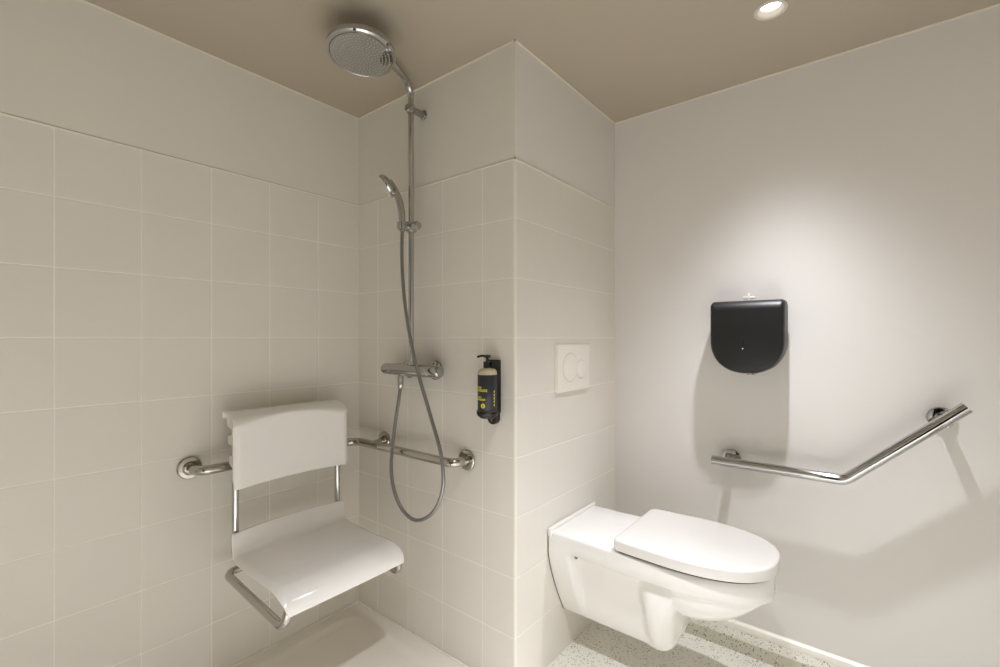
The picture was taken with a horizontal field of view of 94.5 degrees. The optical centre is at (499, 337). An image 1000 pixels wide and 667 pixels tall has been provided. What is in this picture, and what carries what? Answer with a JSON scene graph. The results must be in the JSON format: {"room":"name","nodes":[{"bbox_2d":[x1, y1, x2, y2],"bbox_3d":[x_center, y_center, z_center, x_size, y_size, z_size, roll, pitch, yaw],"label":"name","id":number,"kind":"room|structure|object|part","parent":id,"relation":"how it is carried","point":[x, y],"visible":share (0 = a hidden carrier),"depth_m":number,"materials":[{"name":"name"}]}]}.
{"room":"accessible bathroom","nodes":[
{"label":"accessible bathroom","id":0,"kind":"room"},
{"bbox_2d":[0,0,358,666],"bbox_3d":[-1.357,0.105,1.265,0.100,2.190,2.378,0,0,39],"label":"wall","id":1,"kind":"structure","parent":0,"point":[146,298],"depth_m":1.48,"materials":[{"name":"tile"}]},
{"bbox_2d":[0,112,358,205],"bbox_3d":[-1.318,-0.596,1.234,0.005,0.005,2.183,0,0,39],"label":"trim","id":2,"kind":"structure","parent":1,"relation":"attached to","point":[20,118],"depth_m":1.49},
{"bbox_2d":[80,0,358,118],"bbox_3d":[-1.318,-0.989,1.234,0.006,0.006,2.184,0,0,39],"label":"trim","id":3,"kind":"structure","parent":1,"relation":"attached to","point":[87,2],"depth_m":1.60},
{"bbox_2d":[176,431,474,478],"bbox_3d":[-0.603,0.437,1.768,0.994,0.080,0.416,0,0,-7],"label":"grab rail","id":4,"kind":"object","parent":1,"relation":"attached to","point":[190,467],"visible":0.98,"depth_m":1.64,"materials":[{"name":"metal"}]},
{"bbox_2d":[222,399,403,629],"bbox_3d":[-0.639,0.547,1.601,0.464,0.592,0.441,0,0,39],"label":"chair","id":5,"kind":"object","parent":4,"relation":"hanging from","point":[306,558],"visible":1,"depth_m":1.60,"materials":[{"name":"white plastic"}]},
{"bbox_3d":[-0.897,0.605,1.566,0.021,0.250,0.021,0,0,39],"label":"rod","id":6,"kind":"part","parent":5,"relation":"part of","materials":[{"name":"silver metal"}]},
{"bbox_3d":[-0.779,0.377,1.717,0.100,0.252,0.430,0,0,39],"label":"backrest","id":7,"kind":"part","parent":5,"relation":"part of","materials":[{"name":"white plastic"}]},
{"bbox_3d":[-0.643,0.802,1.604,0.435,0.083,0.441,0,0,39],"label":"seat frame","id":8,"kind":"part","parent":5,"relation":"part of","materials":[{"name":"metal"}]},
{"bbox_3d":[-0.618,0.718,1.583,0.409,0.137,0.438,0,0,39],"label":"seat","id":9,"kind":"part","parent":5,"relation":"part of","materials":[{"name":"white plastic"}]},
{"bbox_3d":[-0.657,0.605,1.865,0.021,0.250,0.021,0,0,39],"label":"rod","id":10,"kind":"part","parent":5,"relation":"part of","materials":[{"name":"silver metal"}]},
{"bbox_2d":[358,206,358,599],"bbox_3d":[-0.637,0.291,2.084,0.004,1.781,0.004,0,0,39],"label":"trim","id":11,"kind":"structure","parent":1,"relation":"attached to","point":[358,206],"depth_m":2.08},
{"bbox_2d":[359,41,531,666],"bbox_3d":[-0.262,0.105,1.848,0.880,2.190,0.100,0,0,39],"label":"wall","id":12,"kind":"structure","parent":0,"point":[453,589],"depth_m":1.73,"materials":[{"name":"tile"}]},
{"bbox_2d":[325,22,443,388],"bbox_3d":[-0.364,-0.388,1.600,0.295,1.169,0.556,0,0,8],"label":"shower column","id":13,"kind":"structure","parent":12,"relation":"attached to","point":[359,49],"depth_m":1.52,"materials":[{"name":"silver metal"}]},
{"bbox_2d":[397,375,403,388],"bbox_3d":[-0.389,0.169,1.805,0.024,0.056,0.024,0,0,39],"label":"outlet","id":14,"kind":"object","parent":13,"relation":"attached to","point":[400,379],"depth_m":1.80,"materials":[{"name":"silver metal"}]},
{"bbox_2d":[378,174,444,521],"bbox_3d":[-0.331,0.023,1.656,0.115,1.268,0.331,0,0,-39],"label":"shower","id":15,"kind":"object","parent":13,"relation":"attached to","point":[387,184],"visible":0.98,"depth_m":1.71,"materials":[{"name":"silver metal"}]},
{"bbox_3d":[-0.394,-0.497,1.735,0.076,0.195,0.034,0,0,2],"label":"handle","id":16,"kind":"part","parent":15,"relation":"part of","materials":[{"name":"silver metal"}]},
{"bbox_3d":[-0.236,0.123,1.683,0.055,0.047,0.047,0,0,39],"label":"flow knob","id":17,"kind":"part","parent":13,"relation":"part of","materials":[{"name":"silver metal"}]},
{"bbox_2d":[359,39,516,118],"bbox_3d":[-0.293,-0.989,1.808,0.888,0.006,0.006,0,0,39],"label":"trim","id":18,"kind":"structure","parent":12,"relation":"attached to","point":[478,58],"depth_m":1.74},
{"bbox_2d":[359,157,523,205],"bbox_3d":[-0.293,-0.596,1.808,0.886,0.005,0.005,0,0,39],"label":"trim","id":19,"kind":"structure","parent":12,"relation":"attached to","point":[515,157],"depth_m":1.72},
{"bbox_2d":[477,359,500,423],"bbox_3d":[-0.038,0.184,1.549,0.072,0.220,0.086,0,0,39],"label":"holder","id":20,"kind":"object","parent":12,"relation":"attached to","point":[493,417],"visible":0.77,"depth_m":1.56,"materials":[{"name":"black plastic"}]},
{"bbox_2d":[477,355,496,411],"bbox_3d":[-0.042,0.152,1.543,0.066,0.193,0.066,0,0,39],"label":"soap bottle","id":21,"kind":"object","parent":20,"relation":"on","point":[487,376],"visible":0.98,"depth_m":1.52,"materials":[{"name":"black plastic"}]},
{"bbox_3d":[-0.032,0.164,1.568,0.054,0.180,0.048,0,0,39],"label":"plate","id":22,"kind":"part","parent":20,"relation":"part of","materials":[{"name":"black plastic"}]},
{"bbox_2d":[514,159,516,666],"bbox_3d":[0.050,0.302,1.536,0.007,1.796,0.007,0,0,39],"label":"trim","id":23,"kind":"structure","parent":12,"relation":"attached to","point":[514,159],"depth_m":1.53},
{"bbox_2d":[85,0,999,122],"bbox_3d":[-0.005,-1.040,0.673,2.950,0.100,3.144,0,0,39],"label":"ceiling","id":24,"kind":"structure","parent":0,"point":[628,58],"depth_m":1.52,"materials":[{"name":"beige paint"}]},
{"bbox_2d":[754,0,787,20],"bbox_3d":[0.816,-0.994,1.393,0.090,0.018,0.090,0,0,39],"label":"recessed light","id":25,"kind":"object","parent":24,"relation":"in","point":[771,9],"visible":1,"depth_m":1.40,"materials":[{"name":"white glass"}]},
{"bbox_2d":[494,41,614,666],"bbox_3d":[0.251,0.105,1.863,0.100,2.190,0.765,0,0,39],"label":"wall","id":26,"kind":"structure","parent":0,"point":[566,236],"depth_m":1.73,"materials":[{"name":"tile"}]},
{"bbox_2d":[514,39,614,123],"bbox_3d":[0.290,-0.989,1.832,0.006,0.006,0.772,0,0,39],"label":"trim","id":27,"kind":"structure","parent":26,"relation":"attached to","point":[517,41],"depth_m":1.76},
{"bbox_2d":[514,158,614,208],"bbox_3d":[0.290,-0.596,1.832,0.005,0.005,0.771,0,0,39],"label":"trim","id":28,"kind":"structure","parent":26,"relation":"attached to","point":[514,158],"depth_m":1.77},
{"bbox_2d":[555,344,589,392],"bbox_3d":[0.290,0.115,1.816,0.020,0.180,0.250,0,0,39],"label":"flush plate","id":29,"kind":"object","parent":26,"relation":"attached to","point":[572,361],"visible":1,"depth_m":1.79,"materials":[{"name":"white plastic"}]},
{"bbox_2d":[548,502,779,650],"bbox_3d":[0.558,0.854,1.601,0.707,0.388,0.382,0,0,39],"label":"toilet","id":30,"kind":"object","parent":26,"relation":"attached to","point":[644,578],"visible":1,"depth_m":1.51,"materials":[{"name":"ceramic"}]},
{"bbox_3d":[0.657,0.678,1.521,0.452,0.036,0.382,0,0,39],"label":"lid","id":31,"kind":"part","parent":30,"relation":"part of","materials":[{"name":"white plastic"}]},
{"bbox_2d":[548,621,774,666],"bbox_3d":[0.260,1.250,0.460,2.269,0.100,3.144,0,0,39],"label":"floor","id":32,"kind":"structure","parent":0,"point":[597,645],"depth_m":1.76,"materials":[{"name":"stone"}]},
{"bbox_2d":[615,6,999,666],"bbox_3d":[1.290,0.105,1.585,2.069,2.190,0.100,0,0,39],"label":"wall","id":33,"kind":"structure","parent":0,"point":[858,190],"depth_m":1.61,"materials":[{"name":"paint"}]},
{"bbox_2d":[711,293,787,374],"bbox_3d":[0.930,-0.018,1.730,0.246,0.304,0.124,0,0,39],"label":"dispenser","id":34,"kind":"object","parent":33,"relation":"attached to","point":[750,337],"visible":1,"depth_m":1.68,"materials":[{"name":"black plastic"}]},
{"bbox_2d":[684,618,839,666],"bbox_3d":[1.244,1.164,1.527,1.869,0.072,0.049,0,0,39],"label":"baseboard","id":35,"kind":"structure","parent":33,"relation":"attached to","point":[776,655],"depth_m":1.74,"materials":[{"name":"stone"}]},
{"bbox_2d":[714,619,869,666],"bbox_3d":[1.253,1.121,1.540,1.869,0.027,0.018,0,0,39],"label":"trim","id":36,"kind":"structure","parent":33,"relation":"attached to","point":[817,653],"depth_m":1.68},
{"bbox_2d":[615,3,999,123],"bbox_3d":[1.259,-0.989,1.546,1.876,0.006,0.006,0,0,39],"label":"trim","id":37,"kind":"structure","parent":33,"relation":"attached to","point":[989,7],"depth_m":1.63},
{"bbox_2d":[711,403,971,484],"bbox_3d":[1.120,0.348,1.593,0.712,0.315,0.099,0,0,39],"label":"grab rail","id":38,"kind":"object","parent":33,"relation":"attached to","point":[938,418],"visible":1,"depth_m":1.49,"materials":[{"name":"silver metal"}]},
{"bbox_3d":[-1.099,1.250,1.123,0.681,0.100,2.478,0,0,39],"label":"floor","id":39,"kind":"structure","parent":0,"visible":0},
{"bbox_2d":[229,600,468,666],"bbox_3d":[-0.631,1.190,1.227,1.079,0.018,1.327,0,0,39],"label":"shower tray","id":40,"kind":"object","parent":39,"relation":"on","point":[355,635],"visible":1,"depth_m":1.78,"materials":[{"name":"ceramic"}]}
]}

